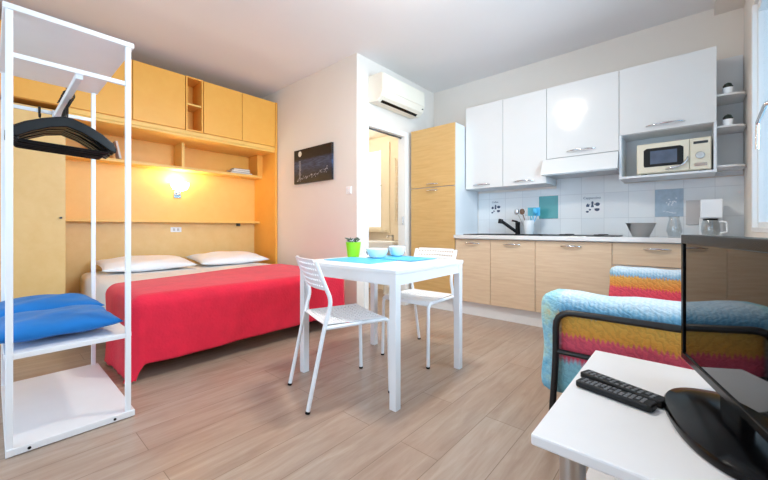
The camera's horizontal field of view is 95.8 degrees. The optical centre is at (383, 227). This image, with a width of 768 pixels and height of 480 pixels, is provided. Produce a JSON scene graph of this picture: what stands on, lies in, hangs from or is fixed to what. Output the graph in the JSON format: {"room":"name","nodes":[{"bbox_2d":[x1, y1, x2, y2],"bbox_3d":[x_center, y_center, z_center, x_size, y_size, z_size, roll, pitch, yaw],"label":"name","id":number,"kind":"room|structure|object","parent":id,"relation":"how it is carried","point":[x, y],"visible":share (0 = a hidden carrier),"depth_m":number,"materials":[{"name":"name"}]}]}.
{"room":"studio apartment","nodes":[
{"label":"studio apartment","id":0,"kind":"room"},
{"bbox_2d":[0,288,588,479],"bbox_3d":[-0.713,1.010,2.495,5.430,0.100,5.600,0,0,41],"label":"floor","id":1,"kind":"structure","parent":0,"point":[230,411],"depth_m":1.79,"materials":[{"name":"brown wood"}]},
{"bbox_2d":[0,100,65,345],"bbox_3d":[-3.603,-0.040,2.673,0.640,2.000,1.645,0,0,41],"label":"wardrobe","id":2,"kind":"object","parent":1,"relation":"on","point":[39,177],"visible":0.49,"depth_m":2.96,"materials":[{"name":"brown wood"}]},
{"bbox_2d":[0,1,134,458],"bbox_3d":[-1.769,0.010,1.906,0.933,1.900,0.456,0,0,41],"label":"clothes rack","id":3,"kind":"object","parent":1,"relation":"on","point":[39,411],"visible":0.91,"depth_m":1.75,"materials":[{"name":"white metal"}]},
{"bbox_2d":[38,106,40,117],"bbox_3d":[-2.127,-0.718,2.142,0.055,0.079,0.012,0,0,41],"label":"hook","id":4,"kind":"object","parent":3,"relation":"hanging from","point":[39,107],"visible":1,"depth_m":2.14,"materials":[{"name":"black plastic"}]},
{"bbox_2d":[4,98,107,157],"bbox_3d":[-1.815,-0.578,1.948,0.028,0.322,0.429,0,0,42],"label":"clothes hanger","id":5,"kind":"object","parent":3,"relation":"hanging from","point":[59,98],"visible":0.31,"depth_m":1.95,"materials":[{"name":"black plastic"}]},
{"bbox_2d":[4,95,109,156],"bbox_3d":[-1.785,-0.578,1.922,0.028,0.322,0.429,0,0,41],"label":"clothes hanger","id":6,"kind":"object","parent":3,"relation":"hanging from","point":[70,133],"visible":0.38,"depth_m":1.97,"materials":[{"name":"black plastic"}]},
{"bbox_2d":[4,92,112,155],"bbox_3d":[-1.730,-0.577,1.871,0.028,0.323,0.429,0,0,41],"label":"clothes hanger","id":7,"kind":"object","parent":3,"relation":"hanging from","point":[73,131],"visible":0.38,"depth_m":1.92,"materials":[{"name":"black plastic"}]},
{"bbox_2d":[13,99,105,158],"bbox_3d":[-1.842,-0.579,1.978,0.028,0.319,0.430,0,0,43],"label":"clothes hanger","id":8,"kind":"object","parent":3,"relation":"hanging from","point":[26,137],"visible":0.28,"depth_m":1.93,"materials":[{"name":"black plastic"}]},
{"bbox_2d":[14,101,106,159],"bbox_3d":[-1.874,-0.580,2.009,0.028,0.318,0.430,0,0,39],"label":"clothes hanger","id":9,"kind":"object","parent":3,"relation":"hanging from","point":[58,101],"visible":0.22,"depth_m":2.01,"materials":[{"name":"black plastic"}]},
{"bbox_2d":[0,305,122,343],"bbox_3d":[-1.654,0.467,1.745,0.470,0.110,0.470,0,0,41],"label":"cushion","id":10,"kind":"object","parent":3,"relation":"on","point":[28,325],"visible":0.91,"depth_m":1.65,"materials":[{"name":"blue fabric"}]},
{"bbox_2d":[0,293,103,317],"bbox_3d":[-1.994,0.459,2.025,0.390,0.129,0.500,0,0,39],"label":"cushion","id":11,"kind":"object","parent":10,"relation":"on","point":[46,301],"visible":0.55,"depth_m":1.97,"materials":[{"name":"blue fabric"}]},
{"bbox_2d":[2,323,125,359],"bbox_3d":[-1.765,0.543,1.899,0.895,0.023,0.443,0,0,41],"label":"shelf","id":12,"kind":"object","parent":3,"relation":"attached to","point":[117,331],"depth_m":1.63,"materials":[{"name":"white metal"}]},
{"bbox_2d":[15,94,113,155],"bbox_3d":[-1.747,-0.583,1.904,0.028,0.312,0.430,0,-2,41],"label":"clothes hanger","id":13,"kind":"object","parent":3,"relation":"hanging from","point":[43,130],"visible":0.28,"depth_m":1.83,"materials":[{"name":"black plastic"}]},
{"bbox_2d":[13,90,116,153],"bbox_3d":[-1.698,-0.580,1.855,0.028,0.318,0.430,0,0,41],"label":"clothes hanger","id":14,"kind":"object","parent":3,"relation":"hanging from","point":[33,125],"visible":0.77,"depth_m":1.84,"materials":[{"name":"black plastic"}]},
{"bbox_2d":[66,102,276,293],"bbox_3d":[-2.364,-0.365,4.101,0.610,2.650,2.105,0,0,41],"label":"wall unit","id":15,"kind":"object","parent":1,"relation":"on","point":[220,209],"visible":0.53,"depth_m":4.16,"materials":[{"name":"orange wood"}]},
{"bbox_2d":[113,141,121,158],"bbox_3d":[-2.858,-0.828,3.713,0.140,0.190,0.056,0,0,41],"label":"book","id":16,"kind":"object","parent":15,"relation":"on","point":[117,154],"visible":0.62,"depth_m":3.68,"materials":[{"name":"white paper"}]},
{"bbox_2d":[66,59,184,129],"bbox_3d":[-2.743,-1.388,3.671,0.610,0.604,0.966,0,0,41],"label":"upper cabinet","id":17,"kind":"object","parent":15,"relation":"on","point":[157,94],"visible":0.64,"depth_m":3.57,"materials":[{"name":"orange wood"}]},
{"bbox_2d":[66,155,261,179],"bbox_3d":[-2.502,-0.713,4.202,0.270,0.035,2.075,0,0,41],"label":"niche shelf","id":18,"kind":"object","parent":15,"relation":"attached to","point":[181,169],"depth_m":4.10,"materials":[{"name":"brown wood"}]},
{"bbox_2d":[170,227,180,231],"bbox_3d":[-2.561,0.020,4.271,0.009,0.060,0.120,0,0,41],"label":"wall socket","id":19,"kind":"object","parent":15,"relation":"attached to","point":[172,229],"visible":1,"depth_m":4.26,"materials":[{"name":"white plastic"}]},
{"bbox_2d":[171,182,188,197],"bbox_3d":[-2.476,-0.460,4.209,0.198,0.180,0.196,0,0,41],"label":"wall lamp","id":20,"kind":"object","parent":15,"relation":"attached to","point":[178,186],"visible":1,"depth_m":4.16,"materials":[{"name":"silver metal"}]},
{"bbox_2d":[185,75,202,132],"bbox_3d":[-2.359,-1.388,4.106,0.610,0.604,0.180,0,0,41],"label":"open cubby","id":21,"kind":"object","parent":15,"relation":"on","point":[193,86],"visible":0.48,"depth_m":4.00,"materials":[{"name":"orange wood"}]},
{"bbox_2d":[203,81,274,146],"bbox_3d":[-1.994,-1.388,4.521,0.610,0.604,0.911,0,0,41],"label":"upper cabinet","id":22,"kind":"object","parent":15,"relation":"on","point":[227,113],"visible":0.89,"depth_m":4.27,"materials":[{"name":"orange wood"}]},
{"bbox_2d":[229,171,251,174],"bbox_3d":[-1.978,-0.742,4.743,0.150,0.022,0.300,0,0,41],"label":"book","id":23,"kind":"object","parent":15,"relation":"on","point":[229,171],"visible":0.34,"depth_m":4.68,"materials":[{"name":"white paper"}]},
{"bbox_2d":[227,169,249,172],"bbox_3d":[-1.984,-0.765,4.736,0.140,0.022,0.260,0,0,39],"label":"book","id":24,"kind":"object","parent":23,"relation":"on","point":[231,169],"visible":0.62,"depth_m":4.67,"materials":[{"name":"white paper"}]},
{"bbox_2d":[230,168,249,171],"bbox_3d":[-1.971,-0.790,4.750,0.130,0.026,0.220,0,0,45],"label":"book","id":25,"kind":"object","parent":24,"relation":"on","point":[232,168],"visible":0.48,"depth_m":4.70,"materials":[{"name":"white paper"}]},
{"bbox_2d":[288,256,388,414],"bbox_3d":[-0.275,0.565,2.082,0.518,0.797,0.431,0,0,-29],"label":"dining chair","id":26,"kind":"object","parent":1,"relation":"on","point":[312,274],"visible":0.99,"depth_m":1.99,"materials":[{"name":"white metal"}]},
{"bbox_2d":[300,255,462,411],"bbox_3d":[-0.012,0.590,2.352,0.820,0.740,0.760,0,0,40],"label":"dining table","id":27,"kind":"object","parent":1,"relation":"on","point":[394,274],"visible":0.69,"depth_m":2.07,"materials":[{"name":"white wood"}]},
{"bbox_2d":[345,237,360,256],"bbox_3d":[-0.234,0.145,2.644,0.118,0.149,0.127,0,0,41],"label":"flower pot","id":28,"kind":"object","parent":27,"relation":"on","point":[352,245],"visible":1,"depth_m":2.60,"materials":[{"name":"green plastic"}]},
{"bbox_2d":[324,257,396,263],"bbox_3d":[-0.162,0.218,2.356,0.430,0.003,0.280,0,0,39],"label":"placemat","id":29,"kind":"object","parent":27,"relation":"on","point":[346,259],"visible":1,"depth_m":2.31,"materials":[{"name":"teal fabric"}]},
{"bbox_2d":[366,255,435,260],"bbox_3d":[0.119,0.215,2.494,0.430,0.003,0.280,0,0,44],"label":"placemat","id":30,"kind":"object","parent":27,"relation":"on","point":[390,257],"visible":0.85,"depth_m":2.42,"materials":[{"name":"teal fabric"}]},
{"bbox_2d":[366,248,387,257],"bbox_3d":[-0.049,0.183,2.523,0.162,0.066,0.162,0,0,41],"label":"bowl","id":31,"kind":"object","parent":30,"relation":"on","point":[372,252],"visible":1,"depth_m":2.47,"materials":[{"name":"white ceramic"}]},
{"bbox_2d":[388,246,404,255],"bbox_3d":[0.097,0.175,2.628,0.132,0.074,0.132,0,0,41],"label":"bowl","id":32,"kind":"object","parent":30,"relation":"on","point":[394,250],"visible":0.99,"depth_m":2.58,"materials":[{"name":"white ceramic"}]},
{"bbox_2d":[369,240,397,294],"bbox_3d":[0.069,0.570,5.038,0.480,0.780,0.410,0,0,41],"label":"washbasin","id":33,"kind":"object","parent":1,"relation":"on","point":[372,243],"visible":0.25,"depth_m":4.93,"materials":[{"name":"white ceramic"}]},
{"bbox_2d":[381,248,456,368],"bbox_3d":[0.301,0.565,2.688,0.431,0.797,0.518,0,0,39],"label":"dining chair","id":34,"kind":"object","parent":1,"relation":"on","point":[412,296],"visible":0.73,"depth_m":2.66,"materials":[{"name":"white metal"}]},
{"bbox_2d":[411,122,477,297],"bbox_3d":[0.745,-0.194,4.325,0.618,2.012,0.607,0,0,41],"label":"tall cabinet","id":35,"kind":"object","parent":1,"relation":"on","point":[442,208],"visible":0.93,"depth_m":4.09,"materials":[{"name":"brown wood"}]},
{"bbox_2d":[456,238,490,304],"bbox_3d":[1.135,0.465,3.977,0.411,0.693,0.602,0,0,41],"label":"base cabinet","id":36,"kind":"object","parent":1,"relation":"on","point":[474,253],"visible":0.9,"depth_m":3.75,"materials":[{"name":"brown wood"}]},
{"bbox_2d":[454,234,680,242],"bbox_3d":[1.848,0.095,3.351,2.316,0.040,0.602,0,0,41],"label":"countertop","id":37,"kind":"structure","parent":36,"relation":"on","point":[652,239],"depth_m":3.06,"materials":[{"name":"white paint"}]},
{"bbox_2d":[463,234,553,235],"bbox_3d":[1.374,0.071,3.834,0.850,0.007,0.470,0,0,41],"label":"sink","id":38,"kind":"object","parent":37,"relation":"in","point":[463,234],"visible":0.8,"depth_m":3.75,"materials":[{"name":"black metal"}]},
{"bbox_2d":[523,220,533,233],"bbox_3d":[1.570,-0.007,3.762,0.112,0.150,0.112,0,0,41],"label":"pot","id":39,"kind":"object","parent":38,"relation":"on","point":[528,225],"visible":1,"depth_m":3.72,"materials":[{"name":"white ceramic"}]},
{"bbox_2d":[514,209,522,224],"bbox_3d":[1.500,-0.080,3.808,0.142,0.266,0.054,0,0,41],"label":"utensil","id":40,"kind":"object","parent":39,"relation":"in","point":[516,211],"visible":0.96,"depth_m":3.82,"materials":[{"name":"metal"}]},
{"bbox_2d":[530,207,535,219],"bbox_3d":[1.590,-0.084,3.744,0.096,0.273,0.009,0,0,41],"label":"utensil","id":41,"kind":"object","parent":39,"relation":"in","point":[532,208],"visible":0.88,"depth_m":3.73,"materials":[{"name":"teal plastic"}]},
{"bbox_2d":[532,208,537,219],"bbox_3d":[1.606,-0.081,3.722,0.082,0.265,0.054,0,0,41],"label":"utensil","id":42,"kind":"object","parent":39,"relation":"in","point":[535,210],"visible":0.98,"depth_m":3.70,"materials":[{"name":"blue plastic"}]},
{"bbox_2d":[534,207,539,221],"bbox_3d":[1.623,-0.084,3.739,0.117,0.274,0.009,0,0,41],"label":"utensil","id":43,"kind":"object","parent":39,"relation":"in","point":[537,208],"visible":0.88,"depth_m":3.71,"materials":[{"name":"blue plastic"}]},
{"bbox_2d":[514,234,549,234],"bbox_3d":[1.535,0.072,3.692,0.380,0.006,0.430,0,0,41],"label":"basin","id":44,"kind":"object","parent":38,"relation":"in","point":[514,234],"depth_m":3.78,"materials":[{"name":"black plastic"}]},
{"bbox_2d":[498,219,519,233],"bbox_3d":[1.412,-0.018,3.917,0.246,0.174,0.056,0,0,4],"label":"tap","id":45,"kind":"object","parent":37,"relation":"on","point":[516,229],"visible":1,"depth_m":3.90,"materials":[{"name":"black metal"}]},
{"bbox_2d":[545,234,622,236],"bbox_3d":[1.913,0.067,3.326,0.570,0.016,0.460,0,0,41],"label":"cooktop","id":46,"kind":"object","parent":37,"relation":"in","point":[596,235],"visible":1,"depth_m":3.15,"materials":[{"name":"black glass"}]},
{"bbox_2d":[625,223,655,236],"bbox_3d":[2.221,0.015,3.001,0.224,0.118,0.224,0,0,41],"label":"mixing bowl","id":47,"kind":"object","parent":37,"relation":"on","point":[636,229],"visible":1,"depth_m":2.94,"materials":[{"name":"metal"}]},
{"bbox_2d":[699,199,727,235],"bbox_3d":[2.671,-0.078,2.814,0.166,0.304,0.205,0,0,41],"label":"coffee maker","id":48,"kind":"object","parent":37,"relation":"on","point":[711,221],"visible":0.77,"depth_m":2.80,"materials":[{"name":"white plastic"}]},
{"bbox_2d":[490,239,535,311],"bbox_3d":[1.460,0.465,3.691,0.452,0.693,0.602,0,0,41],"label":"base cabinet","id":49,"kind":"object","parent":1,"relation":"on","point":[512,262],"visible":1,"depth_m":3.48,"materials":[{"name":"brown wood"}]},
{"bbox_2d":[535,240,612,312],"bbox_3d":[1.866,0.465,3.333,0.624,0.693,0.602,0,0,41],"label":"base cabinet","id":50,"kind":"object","parent":1,"relation":"on","point":[585,266],"visible":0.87,"depth_m":3.13,"materials":[{"name":"brown wood"}]},
{"bbox_2d":[541,266,693,409],"bbox_3d":[1.467,0.554,1.827,0.806,0.790,1.513,0,0,41],"label":"sofa","id":51,"kind":"object","parent":1,"relation":"on","point":[640,316],"visible":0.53,"depth_m":1.44,"materials":[{"name":"multicoloured fabric"}]},
{"bbox_2d":[531,350,735,479],"bbox_3d":[0.771,0.710,0.862,0.553,0.500,0.712,0,0,41],"label":"side table","id":52,"kind":"object","parent":1,"relation":"on","point":[616,440],"visible":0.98,"depth_m":0.79,"materials":[{"name":"white laminate"}]},
{"bbox_2d":[586,467,619,479],"bbox_3d":[0.773,0.750,0.858,0.495,0.020,0.630,0,0,41],"label":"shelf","id":53,"kind":"object","parent":52,"relation":"attached to","point":[592,474],"depth_m":1.03,"materials":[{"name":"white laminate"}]},
{"bbox_2d":[576,377,656,412],"bbox_3d":[0.624,0.449,0.943,0.044,0.020,0.185,0,0,-35],"label":"remote control","id":54,"kind":"object","parent":52,"relation":"on","point":[630,399],"visible":1,"depth_m":0.92,"materials":[{"name":"black plastic"}]},
{"bbox_2d":[580,369,663,407],"bbox_3d":[0.671,0.449,0.982,0.046,0.020,0.215,0,0,-28],"label":"remote control","id":55,"kind":"object","parent":52,"relation":"on","point":[590,374],"visible":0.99,"depth_m":0.97,"materials":[{"name":"black plastic"}]},
{"bbox_2d":[664,235,767,479],"bbox_3d":[0.784,0.240,0.772,0.236,0.440,0.584,0,0,26],"label":"television","id":56,"kind":"object","parent":52,"relation":"on","point":[724,279],"visible":1,"depth_m":0.75,"materials":[{"name":"black plastic"}]},
{"bbox_2d":[612,242,680,269],"bbox_3d":[2.325,0.465,2.928,0.598,0.693,0.602,0,0,41],"label":"base cabinet","id":57,"kind":"object","parent":1,"relation":"on","point":[630,254],"visible":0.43,"depth_m":2.77,"materials":[{"name":"brown wood"}]},
{"bbox_3d":[-1.784,0.716,3.526,2.060,0.488,1.580,0,0,41],"label":"double bed","id":58,"kind":"object","parent":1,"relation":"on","visible":0},
{"bbox_2d":[80,262,269,308],"bbox_3d":[-1.833,0.595,3.569,1.770,0.302,1.749,0,0,41],"label":"sheet","id":59,"kind":"object","parent":58,"relation":"on","point":[104,280],"visible":0.31,"depth_m":3.38,"materials":[{"name":"white fabric"}]},
{"bbox_2d":[96,255,197,271],"bbox_3d":[-2.538,0.370,3.704,0.517,0.147,0.840,0,0,41],"label":"pillow","id":60,"kind":"object","parent":59,"relation":"on","point":[140,263],"visible":0.92,"depth_m":3.56,"materials":[{"name":"white fabric"}]},
{"bbox_2d":[104,264,349,383],"bbox_3d":[-1.393,0.686,3.180,1.212,0.532,1.867,0,0,41],"label":"bedspread","id":61,"kind":"object","parent":59,"relation":"on","point":[181,315],"visible":0.76,"depth_m":2.51,"materials":[{"name":"red fabric"}]},
{"bbox_2d":[186,251,267,264],"bbox_3d":[-1.956,0.370,4.364,0.517,0.154,0.840,0,0,41],"label":"pillow","id":62,"kind":"object","parent":59,"relation":"on","point":[218,257],"visible":1,"depth_m":4.20,"materials":[{"name":"white fabric"}]},
{"bbox_2d":[261,53,362,306],"bbox_3d":[-1.062,-0.450,4.429,2.150,2.820,0.100,0,0,41],"label":"wall","id":63,"kind":"structure","parent":0,"point":[315,219],"depth_m":4.05,"materials":[{"name":"paint"}]},
{"bbox_2d":[294,142,333,184],"bbox_3d":[-0.855,-0.760,4.157,0.730,0.420,0.029,0,0,41],"label":"picture","id":64,"kind":"object","parent":63,"relation":"attached to","point":[315,163],"visible":1,"depth_m":4.11,"materials":[{"name":"paint"}]},
{"bbox_2d":[346,186,351,193],"bbox_3d":[-0.382,-0.410,3.755,0.080,0.080,0.012,0,0,41],"label":"light switch","id":65,"kind":"object","parent":63,"relation":"attached to","point":[349,188],"visible":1,"depth_m":3.74,"materials":[{"name":"white plastic"}]},
{"bbox_2d":[0,0,714,97],"bbox_3d":[-0.713,-1.910,2.495,5.430,0.100,5.600,0,0,41],"label":"ceiling","id":66,"kind":"structure","parent":0,"point":[257,48],"depth_m":3.23,"materials":[{"name":"paint"}]},
{"bbox_2d":[369,130,387,139],"bbox_3d":[-0.610,-1.440,5.017,2.050,0.040,1.380,0,0,41],"label":"ceiling","id":67,"kind":"structure","parent":0,"point":[372,134],"depth_m":5.32,"materials":[{"name":"paint"}]},
{"bbox_2d":[363,56,433,306],"bbox_3d":[0.197,-0.450,4.306,0.100,2.820,1.380,0,0,41],"label":"wall","id":68,"kind":"structure","parent":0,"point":[372,112],"depth_m":4.21,"materials":[{"name":"paint"}]},
{"bbox_2d":[364,118,407,309],"bbox_3d":[0.005,-0.115,4.078,0.114,2.150,0.775,0,0,41],"label":"door frame","id":69,"kind":"structure","parent":68,"relation":"attached to","point":[402,136],"depth_m":4.29,"materials":[{"name":"white wood"}]},
{"bbox_2d":[369,72,424,118],"bbox_3d":[0.165,-1.514,4.027,0.222,0.301,0.770,0,0,41],"label":"air conditioner","id":70,"kind":"object","parent":68,"relation":"attached to","point":[387,92],"visible":1,"depth_m":3.87,"materials":[{"name":"beige plastic"}]},
{"bbox_2d":[381,100,416,116],"bbox_3d":[0.184,-1.374,3.997,0.026,0.021,0.640,0,0,41],"label":"outlet","id":71,"kind":"object","parent":70,"relation":"attached to","point":[388,103],"depth_m":3.98,"materials":[{"name":"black plastic"}]},
{"bbox_2d":[420,298,542,327],"bbox_3d":[1.466,0.886,3.410,2.910,0.148,0.015,0,0,41],"label":"trim","id":72,"kind":"structure","parent":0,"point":[526,317],"depth_m":3.64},
{"bbox_2d":[369,7,743,289],"bbox_3d":[1.047,-0.450,4.567,5.130,2.820,0.164,0,0,41],"label":"wall","id":73,"kind":"structure","parent":0,"point":[702,30],"depth_m":3.54,"materials":[{"name":"paint"}]},
{"bbox_2d":[369,142,389,232],"bbox_3d":[-0.225,-0.615,5.551,0.820,1.390,0.130,0,0,41],"label":"window","id":74,"kind":"structure","parent":73,"relation":"in","point":[379,158],"depth_m":5.41,"materials":[{"name":"white glass"}]},
{"bbox_2d":[394,158,397,221],"bbox_3d":[0.216,-0.565,5.129,0.164,0.950,0.024,0,0,41],"label":"towel radiator","id":75,"kind":"object","parent":73,"relation":"attached to","point":[395,160],"visible":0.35,"depth_m":5.17,"materials":[{"name":"white metal"}]},
{"bbox_2d":[466,100,510,191],"bbox_3d":[1.230,-0.929,4.050,0.446,0.954,0.377,0,0,41],"label":"upper cabinet","id":76,"kind":"object","parent":73,"relation":"attached to","point":[484,123],"visible":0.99,"depth_m":3.93,"materials":[{"name":"white paint"}]},
{"bbox_2d":[503,89,555,188],"bbox_3d":[1.567,-0.929,3.753,0.448,0.954,0.377,0,0,41],"label":"upper cabinet","id":77,"kind":"object","parent":73,"relation":"attached to","point":[525,115],"visible":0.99,"depth_m":3.64,"materials":[{"name":"white paint"}]},
{"bbox_2d":[539,195,557,218],"bbox_3d":[1.799,-0.226,3.795,0.196,0.248,0.004,0,0,41],"label":"decorative tile","id":78,"kind":"structure","parent":73,"relation":"attached to","point":[548,205],"depth_m":3.79,"materials":[{"name":"teal tile"}]},
{"bbox_2d":[541,151,618,178],"bbox_3d":[1.933,-0.603,3.395,0.640,0.164,0.410,0,0,41],"label":"extractor hood","id":79,"kind":"object","parent":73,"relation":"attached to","point":[607,163],"visible":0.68,"depth_m":3.26,"materials":[{"name":"white paint"}]},
{"bbox_2d":[547,71,618,159],"bbox_3d":[1.964,-1.048,3.403,0.608,0.716,0.377,0,0,41],"label":"upper cabinet","id":80,"kind":"object","parent":73,"relation":"attached to","point":[583,115],"visible":0.99,"depth_m":3.27,"materials":[{"name":"white paint"}]},
{"bbox_2d":[586,197,600,212],"bbox_3d":[2.111,-0.237,3.521,0.152,0.162,0.002,0,0,41],"label":"print","id":81,"kind":"object","parent":73,"relation":"attached to","point":[592,202],"visible":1,"depth_m":3.51},
{"bbox_2d":[478,174,743,236],"bbox_3d":[2.054,-0.292,3.581,2.315,0.735,0.012,0,0,41],"label":"backsplash","id":82,"kind":"structure","parent":73,"relation":"attached to","point":[621,203],"depth_m":3.43,"materials":[{"name":"white tile"}]},
{"bbox_2d":[619,46,716,182],"bbox_3d":[2.429,-0.920,2.993,0.627,0.971,0.377,0,0,41],"label":"upper cabinet","id":83,"kind":"object","parent":73,"relation":"attached to","point":[674,98],"visible":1,"depth_m":2.90,"materials":[{"name":"white paint"}]},
{"bbox_2d":[637,136,710,175],"bbox_3d":[2.455,-0.588,2.950,0.476,0.268,0.287,0,0,41],"label":"microwave","id":84,"kind":"object","parent":83,"relation":"in","point":[694,154],"visible":0.91,"depth_m":2.85,"materials":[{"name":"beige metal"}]},
{"bbox_2d":[655,188,682,216],"bbox_3d":[2.563,-0.226,3.120,0.198,0.248,0.006,0,0,41],"label":"decorative tile","id":85,"kind":"structure","parent":73,"relation":"attached to","point":[668,202],"depth_m":3.12,"materials":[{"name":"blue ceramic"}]},
{"bbox_2d":[686,200,699,224],"bbox_3d":[2.694,-0.135,2.996,0.130,0.210,0.014,0,0,41],"label":"board","id":86,"kind":"object","parent":73,"relation":"attached to","point":[692,206],"visible":0.56,"depth_m":3.00,"materials":[{"name":"white plastic"}]},
{"bbox_2d":[744,0,767,237],"bbox_3d":[1.232,-0.450,0.747,0.200,2.820,5.350,0,0,41],"label":"wall","id":87,"kind":"structure","parent":0,"point":[748,3],"depth_m":2.64,"materials":[{"name":"paint"}]},
{"bbox_2d":[714,0,745,15],"bbox_3d":[1.091,-1.827,0.871,0.175,0.065,5.350,0,0,41],"label":"trim","id":88,"kind":"structure","parent":87,"relation":"attached to","point":[721,6],"depth_m":2.80,"materials":[{"name":"paint"}]},
{"bbox_2d":[715,55,745,175],"bbox_3d":[2.751,-0.920,2.755,0.166,0.971,0.312,0,0,41],"label":"corner shelf","id":89,"kind":"object","parent":87,"relation":"attached to","point":[729,70],"visible":0.81,"depth_m":2.84,"materials":[{"name":"white paint"}]},
{"bbox_2d":[722,114,733,124],"bbox_3d":[2.670,-0.838,2.692,0.064,0.092,0.064,0,0,41],"label":"cactus pot","id":90,"kind":"object","parent":89,"relation":"on","point":[728,119],"visible":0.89,"depth_m":2.67,"materials":[{"name":"white ceramic"}]},
{"bbox_2d":[722,83,733,92],"bbox_3d":[2.670,-1.083,2.692,0.064,0.092,0.064,0,0,41],"label":"cactus pot","id":91,"kind":"object","parent":89,"relation":"on","point":[728,87],"visible":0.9,"depth_m":2.67,"materials":[{"name":"white ceramic"}]},
{"bbox_2d":[751,0,767,232],"bbox_3d":[2.095,-0.756,1.873,0.144,1.567,1.480,0,0,41],"label":"window","id":92,"kind":"structure","parent":87,"relation":"in","point":[759,12],"depth_m":2.36,"materials":[{"name":"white glass"}]},
{"bbox_3d":[-2.712,-0.450,4.258,0.100,2.820,5.600,0,0,41],"label":"wall","id":93,"kind":"structure","parent":0,"visible":0},
{"bbox_2d":[0,20,65,109],"bbox_3d":[-3.613,-1.388,2.684,0.610,0.604,1.644,0,0,41],"label":"upper cabinet","id":94,"kind":"object","parent":93,"relation":"attached to","point":[25,91],"visible":0.08,"depth_m":2.97,"materials":[{"name":"orange wood"}]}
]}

